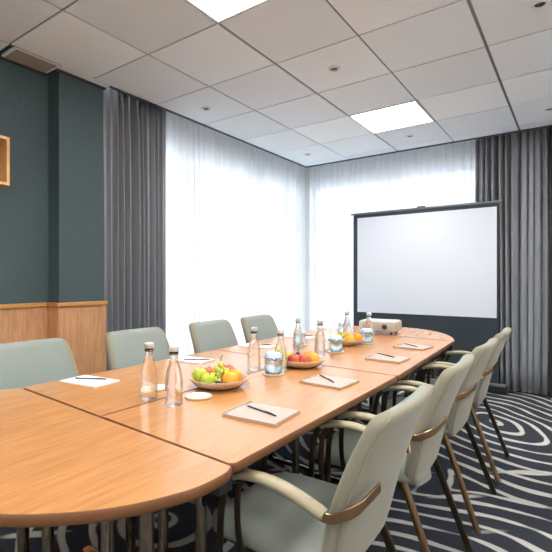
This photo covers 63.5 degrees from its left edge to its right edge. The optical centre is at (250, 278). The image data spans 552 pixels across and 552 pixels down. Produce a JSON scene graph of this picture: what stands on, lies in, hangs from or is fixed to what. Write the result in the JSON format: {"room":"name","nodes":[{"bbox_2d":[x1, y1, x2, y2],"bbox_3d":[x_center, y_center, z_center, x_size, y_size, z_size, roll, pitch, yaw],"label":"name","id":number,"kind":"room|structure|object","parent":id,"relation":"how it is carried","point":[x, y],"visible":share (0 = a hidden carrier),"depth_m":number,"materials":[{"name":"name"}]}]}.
{"room":"conference room","nodes":[
{"label":"conference room","id":0,"kind":"room"},
{"bbox_2d":[0,50,102,303],"bbox_3d":[-2.440,-0.230,1.910,0.305,2.820,3.988,0,0,36],"label":"wall","id":1,"kind":"structure","parent":0,"point":[51,209],"depth_m":3.17,"materials":[{"name":"teal paint"}]},
{"bbox_2d":[0,135,9,187],"bbox_3d":[-1.740,-0.758,2.732,0.130,0.310,0.442,0,0,36],"label":"box shelf","id":2,"kind":"object","parent":1,"relation":"attached to","point":[4,141],"visible":1,"depth_m":2.87,"materials":[{"name":"brown wood"}]},
{"bbox_2d":[0,304,105,375],"bbox_3d":[-2.364,0.647,1.864,0.152,0.905,4.005,0,0,36],"label":"wainscoting","id":3,"kind":"structure","parent":1,"relation":"attached to","point":[83,328],"depth_m":3.19,"materials":[{"name":"brown wood"}]},
{"bbox_2d":[0,53,105,89],"bbox_3d":[-2.363,-1.474,1.861,0.162,0.032,4.000,0,0,36],"label":"trim","id":4,"kind":"structure","parent":1,"relation":"attached to","point":[1,57],"depth_m":3.15,"materials":[{"name":"grey metal"}]},
{"bbox_2d":[0,301,107,308],"bbox_3d":[-2.357,0.181,1.862,0.167,0.027,4.010,0,0,36],"label":"trim","id":5,"kind":"structure","parent":1,"relation":"attached to","point":[21,305],"depth_m":3.14,"materials":[{"name":"brown wood"}]},
{"bbox_2d":[110,86,551,167],"bbox_3d":[1.667,-1.550,3.268,4.584,0.180,3.042,0,0,36],"label":"trim","id":6,"kind":"structure","parent":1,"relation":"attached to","point":[111,87],"depth_m":4.59,"materials":[{"name":"grey"}]},
{"bbox_2d":[0,0,551,165],"bbox_3d":[0.501,-1.575,1.990,5.150,0.210,7.800,0,0,36],"label":"ceiling","id":7,"kind":"structure","parent":0,"point":[478,68],"depth_m":2.99,"materials":[{"name":"tile"}]},
{"bbox_2d":[1,46,60,73],"bbox_3d":[-1.488,-1.476,3.011,0.200,0.017,0.310,0,0,36],"label":"air vent","id":8,"kind":"object","parent":7,"relation":"attached to","point":[15,54],"visible":1,"depth_m":2.99,"materials":[{"name":"metal"}]},
{"bbox_2d":[103,87,165,370],"bbox_3d":[-0.971,-0.233,3.725,0.155,2.795,0.683,0,0,36],"label":"curtain","id":9,"kind":"object","parent":7,"relation":"hanging from","point":[134,130],"visible":0.55,"depth_m":3.69,"materials":[{"name":"grey fabric"}]},
{"bbox_2d":[201,107,210,110],"bbox_3d":[-0.390,-1.466,3.835,0.086,0.008,0.086,0,0,36],"label":"recessed light","id":10,"kind":"object","parent":7,"relation":"in","point":[202,108],"visible":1,"depth_m":3.83,"materials":[{"name":"white metal"}]},
{"bbox_2d":[185,0,269,22],"bbox_3d":[-0.127,-1.478,2.141,0.592,0.024,0.592,0,0,36],"label":"ceiling light panel","id":11,"kind":"object","parent":7,"relation":"attached to","point":[219,11],"visible":1,"depth_m":2.40,"materials":[{"name":"white plastic"}]},
{"bbox_2d":[166,111,304,356],"bbox_3d":[-0.121,-0.235,5.080,0.067,2.790,2.934,0,0,36],"label":"sheer curtain","id":12,"kind":"object","parent":7,"relation":"hanging from","point":[235,209],"visible":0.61,"depth_m":4.93,"materials":[{"name":"white fabric"}]},
{"bbox_2d":[328,66,339,71],"bbox_3d":[0.580,-1.466,3.110,0.086,0.008,0.086,0,0,36],"label":"recessed light","id":13,"kind":"object","parent":7,"relation":"in","point":[332,68],"visible":1,"depth_m":3.10,"materials":[{"name":"white metal"}]},
{"bbox_2d":[349,100,434,133],"bbox_3d":[1.294,-1.478,4.075,0.592,0.024,0.592,0,0,36],"label":"ceiling light panel","id":14,"kind":"object","parent":7,"relation":"attached to","point":[411,113],"visible":0.87,"depth_m":4.06,"materials":[{"name":"white plastic"}]},
{"bbox_2d":[309,139,475,329],"bbox_3d":[1.715,-0.235,5.584,2.243,2.790,0.064,0,0,36],"label":"sheer curtain","id":15,"kind":"object","parent":7,"relation":"hanging from","point":[439,175],"visible":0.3,"depth_m":5.84,"materials":[{"name":"white fabric"}]},
{"bbox_2d":[475,127,547,395],"bbox_3d":[2.713,-0.233,4.660,0.668,2.795,0.167,0,0,36],"label":"curtain","id":16,"kind":"object","parent":7,"relation":"hanging from","point":[512,168],"visible":0.62,"depth_m":4.59,"materials":[{"name":"grey fabric"}]},
{"bbox_2d":[530,0,549,8],"bbox_3d":[1.544,-1.466,2.378,0.086,0.008,0.086,0,0,36],"label":"recessed light","id":17,"kind":"object","parent":7,"relation":"in","point":[538,4],"visible":1,"depth_m":2.37,"materials":[{"name":"white metal"}]},
{"bbox_2d":[0,390,551,551],"bbox_3d":[0.429,1.205,2.104,5.400,0.050,7.900,0,0,36],"label":"floor","id":18,"kind":"structure","parent":0,"point":[518,518],"depth_m":2.36,"materials":[{"name":"carpet"}]},
{"bbox_2d":[0,338,78,533],"bbox_3d":[-0.918,0.750,2.083,0.605,0.870,0.574,0,0,36],"label":"chair","id":19,"kind":"object","parent":18,"relation":"on","point":[23,364],"visible":0.15,"depth_m":2.23,"materials":[{"name":"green leather"}]},
{"bbox_2d":[0,388,232,551],"bbox_3d":[-0.666,0.815,1.280,1.250,0.710,0.609,0,0,36],"label":"conference table","id":20,"kind":"object","parent":18,"relation":"on","point":[61,464],"visible":1,"depth_m":1.09,"materials":[{"name":"brown wood"}]},
{"bbox_2d":[105,327,169,369],"bbox_3d":[-0.514,0.750,2.624,0.605,0.870,0.574,0,0,37],"label":"chair","id":21,"kind":"object","parent":18,"relation":"on","point":[125,348],"visible":0.15,"depth_m":2.71,"materials":[{"name":"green leather"}]},
{"bbox_2d":[24,350,266,551],"bbox_3d":[-0.370,0.815,2.194,0.611,0.710,1.293,0,0,36],"label":"conference table","id":22,"kind":"object","parent":18,"relation":"on","point":[108,399],"visible":0.23,"depth_m":1.87,"materials":[{"name":"brown wood"}]},
{"bbox_2d":[59,375,119,387],"bbox_3d":[-0.724,0.457,1.996,0.232,0.006,0.142,0,0,29],"label":"paper","id":23,"kind":"object","parent":22,"relation":"on","point":[94,383],"visible":0.98,"depth_m":1.97,"materials":[{"name":"white paper"}]},
{"bbox_2d":[75,377,106,379],"bbox_3d":[-0.730,0.450,2.017,0.159,0.008,0.007,0,0,7],"label":"ballpoint pen","id":24,"kind":"object","parent":23,"relation":"on","point":[75,377],"visible":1,"depth_m":2.01,"materials":[{"name":"grey"}]},
{"bbox_2d":[140,342,157,400],"bbox_3d":[-0.391,0.352,1.706,0.065,0.216,0.065,0,0,36],"label":"water bottle","id":25,"kind":"object","parent":22,"relation":"on","point":[148,376],"visible":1,"depth_m":1.68,"materials":[{"name":"clear glass"}]},
{"bbox_2d":[158,384,164,391],"bbox_3d":[-0.392,0.456,1.864,0.108,0.008,0.108,0,0,36],"label":"coaster","id":26,"kind":"object","parent":22,"relation":"on","point":[161,387],"visible":0.28,"depth_m":1.85,"materials":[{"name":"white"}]},
{"bbox_2d":[167,356,214,363],"bbox_3d":[-0.339,0.457,2.520,0.232,0.006,0.142,0,0,31],"label":"paper","id":27,"kind":"object","parent":22,"relation":"on","point":[180,358],"visible":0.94,"depth_m":2.48,"materials":[{"name":"beige paper"}]},
{"bbox_2d":[248,327,259,370],"bbox_3d":[0.015,0.352,2.262,0.065,0.216,0.065,0,0,36],"label":"water bottle","id":28,"kind":"object","parent":22,"relation":"on","point":[253,348],"visible":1,"depth_m":2.24,"materials":[{"name":"grey"}]},
{"bbox_2d":[189,319,237,353],"bbox_3d":[-0.094,0.750,3.178,0.606,0.870,0.574,0,0,36],"label":"chair","id":29,"kind":"object","parent":18,"relation":"on","point":[211,335],"visible":0.2,"depth_m":3.28,"materials":[{"name":"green leather"}]},
{"bbox_2d":[102,365,396,551],"bbox_3d":[0.096,0.815,1.799,0.601,0.710,1.292,0,0,36],"label":"conference table","id":30,"kind":"object","parent":18,"relation":"on","point":[199,427],"visible":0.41,"depth_m":1.52,"materials":[{"name":"brown wood"}]},
{"bbox_2d":[165,345,182,406],"bbox_3d":[-0.281,0.352,1.625,0.065,0.216,0.065,0,0,36],"label":"water bottle","id":31,"kind":"object","parent":30,"relation":"on","point":[173,378],"visible":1,"depth_m":1.60,"materials":[{"name":"grey"}]},
{"bbox_2d":[185,392,212,400],"bbox_3d":[-0.204,0.456,1.732,0.108,0.008,0.108,0,0,36],"label":"coaster","id":32,"kind":"object","parent":30,"relation":"on","point":[195,396],"visible":1,"depth_m":1.71,"materials":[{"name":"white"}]},
{"bbox_2d":[189,372,248,389],"bbox_3d":[-0.135,0.438,1.901,0.255,0.044,0.255,0,0,36],"label":"fruit bowl","id":33,"kind":"object","parent":30,"relation":"on","point":[212,386],"visible":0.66,"depth_m":1.80,"materials":[{"name":"beige"}]},
{"bbox_2d":[192,367,206,381],"bbox_3d":[-0.215,0.404,1.881,0.066,0.067,0.066,0,0,36],"label":"apple","id":34,"kind":"object","parent":33,"relation":"in","point":[197,373],"visible":0.63,"depth_m":1.86,"materials":[{"name":"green food"}]},
{"bbox_2d":[201,373,215,382],"bbox_3d":[-0.175,0.416,1.828,0.064,0.065,0.064,0,0,-21],"label":"apple","id":35,"kind":"object","parent":33,"relation":"in","point":[207,377],"visible":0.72,"depth_m":1.81,"materials":[{"name":"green food"}]},
{"bbox_2d":[203,365,213,372],"bbox_3d":[-0.185,0.410,1.946,0.064,0.065,0.064,0,0,36],"label":"apple","id":36,"kind":"object","parent":33,"relation":"in","point":[208,369],"visible":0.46,"depth_m":1.93,"materials":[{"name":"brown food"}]},
{"bbox_2d":[212,355,228,381],"bbox_3d":[-0.129,0.381,1.895,0.105,0.113,0.126,0,0,36],"label":"grape bunch","id":37,"kind":"object","parent":33,"relation":"in","point":[221,365],"visible":0.49,"depth_m":1.88,"materials":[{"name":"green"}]},
{"bbox_2d":[221,372,237,382],"bbox_3d":[-0.088,0.416,1.831,0.068,0.065,0.066,0,0,23],"label":"orange","id":38,"kind":"object","parent":33,"relation":"in","point":[229,377],"visible":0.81,"depth_m":1.81,"materials":[{"name":"brown food"}]},
{"bbox_2d":[224,365,234,370],"bbox_3d":[-0.100,0.406,1.967,0.064,0.065,0.064,0,0,36],"label":"apple","id":39,"kind":"object","parent":33,"relation":"in","point":[230,367],"visible":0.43,"depth_m":1.95,"materials":[{"name":"brown food"}]},
{"bbox_2d":[228,369,241,380],"bbox_3d":[-0.071,0.417,1.890,0.068,0.068,0.069,0,0,-27],"label":"orange","id":40,"kind":"object","parent":33,"relation":"in","point":[238,373],"visible":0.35,"depth_m":1.87,"materials":[{"name":"brown food"}]},
{"bbox_2d":[222,401,299,427],"bbox_3d":[0.036,0.454,1.506,0.204,0.016,0.176,0,0,33],"label":"notepad","id":41,"kind":"object","parent":30,"relation":"on","point":[243,412],"visible":0.98,"depth_m":1.48,"materials":[{"name":"beige paper"}]},
{"bbox_2d":[246,405,276,415],"bbox_3d":[0.033,0.446,1.513,0.007,0.008,0.159,0,0,-39],"label":"ballpoint pen","id":42,"kind":"object","parent":41,"relation":"on","point":[267,412],"visible":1,"depth_m":1.50,"materials":[{"name":"grey plastic"}]},
{"bbox_2d":[262,372,284,376],"bbox_3d":[0.107,0.456,2.142,0.108,0.008,0.108,0,0,36],"label":"coaster","id":43,"kind":"object","parent":30,"relation":"on","point":[263,373],"visible":0.55,"depth_m":2.10,"materials":[{"name":"brown"}]},
{"bbox_2d":[264,352,281,374],"bbox_3d":[0.107,0.403,2.142,0.086,0.098,0.086,0,0,36],"label":"tumbler","id":44,"kind":"object","parent":43,"relation":"on","point":[273,360],"visible":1,"depth_m":2.11,"materials":[{"name":"clear glass"}]},
{"bbox_2d":[275,330,286,371],"bbox_3d":[0.148,0.357,2.230,0.062,0.205,0.062,0,0,36],"label":"water bottle","id":45,"kind":"object","parent":30,"relation":"on","point":[280,347],"visible":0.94,"depth_m":2.21,"materials":[{"name":"grey"}]},
{"bbox_2d":[287,355,324,367],"bbox_3d":[0.265,0.438,2.349,0.255,0.044,0.255,0,0,36],"label":"fruit bowl","id":46,"kind":"object","parent":30,"relation":"on","point":[322,359],"visible":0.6,"depth_m":2.25,"materials":[{"name":"beige ceramic"}]},
{"bbox_2d":[288,354,298,361],"bbox_3d":[0.221,0.415,2.291,0.066,0.067,0.066,0,0,-35],"label":"apple","id":47,"kind":"object","parent":46,"relation":"in","point":[292,357],"visible":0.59,"depth_m":2.27,"materials":[{"name":"red food"}]},
{"bbox_2d":[299,354,310,361],"bbox_3d":[0.275,0.411,2.288,0.068,0.069,0.068,0,0,36],"label":"apple","id":48,"kind":"object","parent":46,"relation":"in","point":[302,357],"visible":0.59,"depth_m":2.26,"materials":[{"name":"red food"}]},
{"bbox_2d":[303,350,313,353],"bbox_3d":[0.308,0.412,2.381,0.067,0.065,0.067,0,0,21],"label":"orange","id":49,"kind":"object","parent":46,"relation":"in","point":[306,351],"visible":0.35,"depth_m":2.37,"materials":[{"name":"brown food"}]},
{"bbox_2d":[308,353,319,361],"bbox_3d":[0.320,0.415,2.303,0.070,0.067,0.068,0,0,18],"label":"orange","id":50,"kind":"object","parent":46,"relation":"in","point":[314,357],"visible":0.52,"depth_m":2.28,"materials":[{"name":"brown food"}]},
{"bbox_2d":[299,374,359,389],"bbox_3d":[0.347,0.454,1.972,0.204,0.016,0.176,0,0,40],"label":"spiral notepad","id":51,"kind":"object","parent":30,"relation":"on","point":[339,383],"visible":0.98,"depth_m":1.95,"materials":[{"name":"beige paper"}]},
{"bbox_2d":[240,314,277,342],"bbox_3d":[0.261,0.750,3.661,0.605,0.870,0.574,0,0,36],"label":"chair","id":52,"kind":"object","parent":18,"relation":"on","point":[267,328],"visible":0.16,"depth_m":3.78,"materials":[{"name":"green leather"}]},
{"bbox_2d":[218,329,376,472],"bbox_3d":[0.421,0.815,3.314,0.663,0.710,1.527,0,0,36],"label":"conference table","id":53,"kind":"object","parent":18,"relation":"on","point":[288,341],"visible":0.25,"depth_m":2.99,"materials":[{"name":"brown wood"}]},
{"bbox_2d":[238,343,275,348],"bbox_3d":[0.046,0.457,3.044,0.232,0.006,0.142,0,0,33],"label":"paper","id":54,"kind":"object","parent":53,"relation":"on","point":[247,344],"visible":0.48,"depth_m":3.02,"materials":[{"name":"beige paper"}]},
{"bbox_2d":[293,318,302,350],"bbox_3d":[0.305,0.357,2.884,0.062,0.205,0.062,0,0,36],"label":"water bottle","id":55,"kind":"object","parent":53,"relation":"on","point":[297,336],"visible":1,"depth_m":2.86,"materials":[{"name":"grey"}]},
{"bbox_2d":[285,335,314,338],"bbox_3d":[0.402,0.457,3.527,0.232,0.006,0.142,0,0,33],"label":"paper","id":56,"kind":"object","parent":53,"relation":"on","point":[291,336],"visible":0.6,"depth_m":3.52,"materials":[{"name":"beige paper"}]},
{"bbox_2d":[343,311,350,333],"bbox_3d":[0.749,0.354,3.469,0.064,0.212,0.064,0,0,36],"label":"water bottle","id":57,"kind":"object","parent":53,"relation":"on","point":[347,324],"visible":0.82,"depth_m":3.45,"materials":[{"name":"grey"}]},
{"bbox_3d":[0.339,0.456,3.089,0.108,0.008,0.108,0,0,36],"label":"coaster","id":58,"kind":"object","parent":53,"relation":"on","visible":0},
{"bbox_2d":[302,330,305,344],"bbox_3d":[0.339,0.403,3.089,0.086,0.098,0.086,0,0,36],"label":"tumbler","id":59,"kind":"object","parent":58,"relation":"on","point":[303,331],"visible":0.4,"depth_m":3.06,"materials":[{"name":"clear glass"}]},
{"bbox_3d":[0.756,0.456,3.664,0.108,0.008,0.108,0,0,36],"label":"coaster","id":60,"kind":"object","parent":53,"relation":"on","visible":0},
{"bbox_2d":[338,322,343,333],"bbox_3d":[0.756,0.403,3.664,0.086,0.098,0.086,0,0,36],"label":"tumbler","id":61,"kind":"object","parent":60,"relation":"on","point":[340,324],"visible":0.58,"depth_m":3.63,"materials":[{"name":"clear glass"}]},
{"bbox_2d":[212,384,434,551],"bbox_3d":[0.206,0.750,1.357,0.605,0.870,0.574,0,0,36],"label":"chair","id":62,"kind":"object","parent":18,"relation":"on","point":[281,512],"visible":0.94,"depth_m":1.22,"materials":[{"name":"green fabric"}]},
{"bbox_2d":[307,326,454,483],"bbox_3d":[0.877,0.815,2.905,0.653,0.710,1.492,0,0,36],"label":"conference table","id":63,"kind":"object","parent":18,"relation":"on","point":[353,358],"visible":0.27,"depth_m":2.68,"materials":[{"name":"brown wood"}]},
{"bbox_2d":[314,320,324,356],"bbox_3d":[0.412,0.352,2.658,0.065,0.216,0.065,0,0,36],"label":"water bottle","id":64,"kind":"object","parent":63,"relation":"on","point":[319,343],"visible":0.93,"depth_m":2.64,"materials":[{"name":"grey"}]},
{"bbox_2d":[327,351,344,353],"bbox_3d":[0.531,0.456,2.787,0.108,0.008,0.108,0,0,36],"label":"coaster","id":65,"kind":"object","parent":63,"relation":"on","point":[327,351],"visible":0.67,"depth_m":2.74,"materials":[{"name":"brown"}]},
{"bbox_2d":[329,335,342,351],"bbox_3d":[0.531,0.403,2.787,0.086,0.098,0.086,0,0,36],"label":"tumbler","id":66,"kind":"object","parent":65,"relation":"on","point":[335,341],"visible":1,"depth_m":2.75,"materials":[{"name":"clear glass"}]},
{"bbox_2d":[327,337,363,345],"bbox_3d":[0.660,0.438,3.120,0.255,0.044,0.255,0,0,36],"label":"fruit bowl","id":67,"kind":"object","parent":63,"relation":"on","point":[345,343],"visible":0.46,"depth_m":3.02,"materials":[{"name":"beige wood"}]},
{"bbox_2d":[342,332,350,337],"bbox_3d":[0.682,0.408,3.175,0.068,0.064,0.068,0,0,36],"label":"orange","id":68,"kind":"object","parent":67,"relation":"in","point":[345,334],"visible":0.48,"depth_m":3.15,"materials":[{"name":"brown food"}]},
{"bbox_2d":[345,335,355,345],"bbox_3d":[0.680,0.421,3.046,0.071,0.069,0.071,0,0,-25],"label":"orange","id":69,"kind":"object","parent":67,"relation":"in","point":[348,338],"visible":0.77,"depth_m":3.03,"materials":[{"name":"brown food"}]},
{"bbox_2d":[353,333,362,340],"bbox_3d":[0.748,0.413,3.111,0.069,0.067,0.068,0,0,-34],"label":"orange","id":70,"kind":"object","parent":67,"relation":"in","point":[357,336],"visible":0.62,"depth_m":3.08,"materials":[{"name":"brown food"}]},
{"bbox_2d":[365,312,373,340],"bbox_3d":[0.861,0.352,3.249,0.065,0.216,0.065,0,0,36],"label":"water bottle","id":71,"kind":"object","parent":63,"relation":"on","point":[368,324],"visible":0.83,"depth_m":3.23,"materials":[{"name":"grey"}]},
{"bbox_2d":[359,318,401,334],"bbox_3d":[1.103,0.404,3.797,0.310,0.113,0.264,0,0,31],"label":"projector","id":72,"kind":"object","parent":63,"relation":"on","point":[379,325],"visible":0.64,"depth_m":3.69,"materials":[{"name":"grey plastic"}]},
{"bbox_2d":[364,353,409,363],"bbox_3d":[0.782,0.454,2.547,0.204,0.016,0.176,0,0,37],"label":"notepad","id":73,"kind":"object","parent":63,"relation":"on","point":[376,357],"visible":1,"depth_m":2.52,"materials":[{"name":"beige paper"}]},
{"bbox_2d":[393,343,432,350],"bbox_3d":[1.087,0.454,2.986,0.204,0.016,0.176,0,0,43],"label":"notepad","id":74,"kind":"object","parent":63,"relation":"on","point":[403,346],"visible":1,"depth_m":2.97,"materials":[{"name":"beige paper"}]},
{"bbox_3d":[0.827,0.456,3.177,0.108,0.008,0.108,0,0,36],"label":"coaster","id":75,"kind":"object","parent":63,"relation":"on","visible":0},
{"bbox_2d":[361,328,372,342],"bbox_3d":[0.827,0.403,3.177,0.086,0.098,0.086,0,0,36],"label":"tumbler","id":76,"kind":"object","parent":75,"relation":"on","point":[367,333],"visible":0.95,"depth_m":3.14,"materials":[{"name":"clear glass"}]},
{"bbox_2d":[315,354,473,551],"bbox_3d":[0.597,0.750,1.888,0.605,0.870,0.574,0,0,35],"label":"chair","id":77,"kind":"object","parent":18,"relation":"on","point":[425,442],"visible":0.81,"depth_m":1.68,"materials":[{"name":"beige leather"}]},
{"bbox_2d":[351,200,507,393],"bbox_3d":[1.936,0.177,5.049,1.700,2.006,0.200,0,0,36],"label":"projection screen","id":78,"kind":"object","parent":18,"relation":"on","point":[433,268],"visible":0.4,"depth_m":4.96,"materials":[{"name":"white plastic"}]},
{"bbox_2d":[370,338,497,533],"bbox_3d":[0.982,0.750,2.412,0.606,0.870,0.574,0,0,37],"label":"chair","id":79,"kind":"object","parent":18,"relation":"on","point":[459,413],"visible":0.65,"depth_m":2.18,"materials":[{"name":"beige leather"}]},
{"bbox_2d":[405,327,511,483],"bbox_3d":[1.352,0.750,2.916,0.606,0.870,0.574,0,0,36],"label":"chair","id":80,"kind":"object","parent":18,"relation":"on","point":[481,391],"visible":0.59,"depth_m":2.68,"materials":[{"name":"beige leather"}]},
{"bbox_2d":[305,127,548,390],"bbox_3d":[2.821,-0.230,5.063,5.050,2.820,0.200,0,0,36],"label":"wall","id":81,"kind":"structure","parent":0,"point":[307,250],"depth_m":6.41,"materials":[{"name":"white paint"}]},
{"bbox_2d":[549,127,551,397],"bbox_3d":[3.825,-0.230,3.965,1.932,2.820,0.320,0,0,36],"label":"wall","id":82,"kind":"structure","parent":0,"point":[550,128],"depth_m":4.40,"materials":[{"name":"black paint"}]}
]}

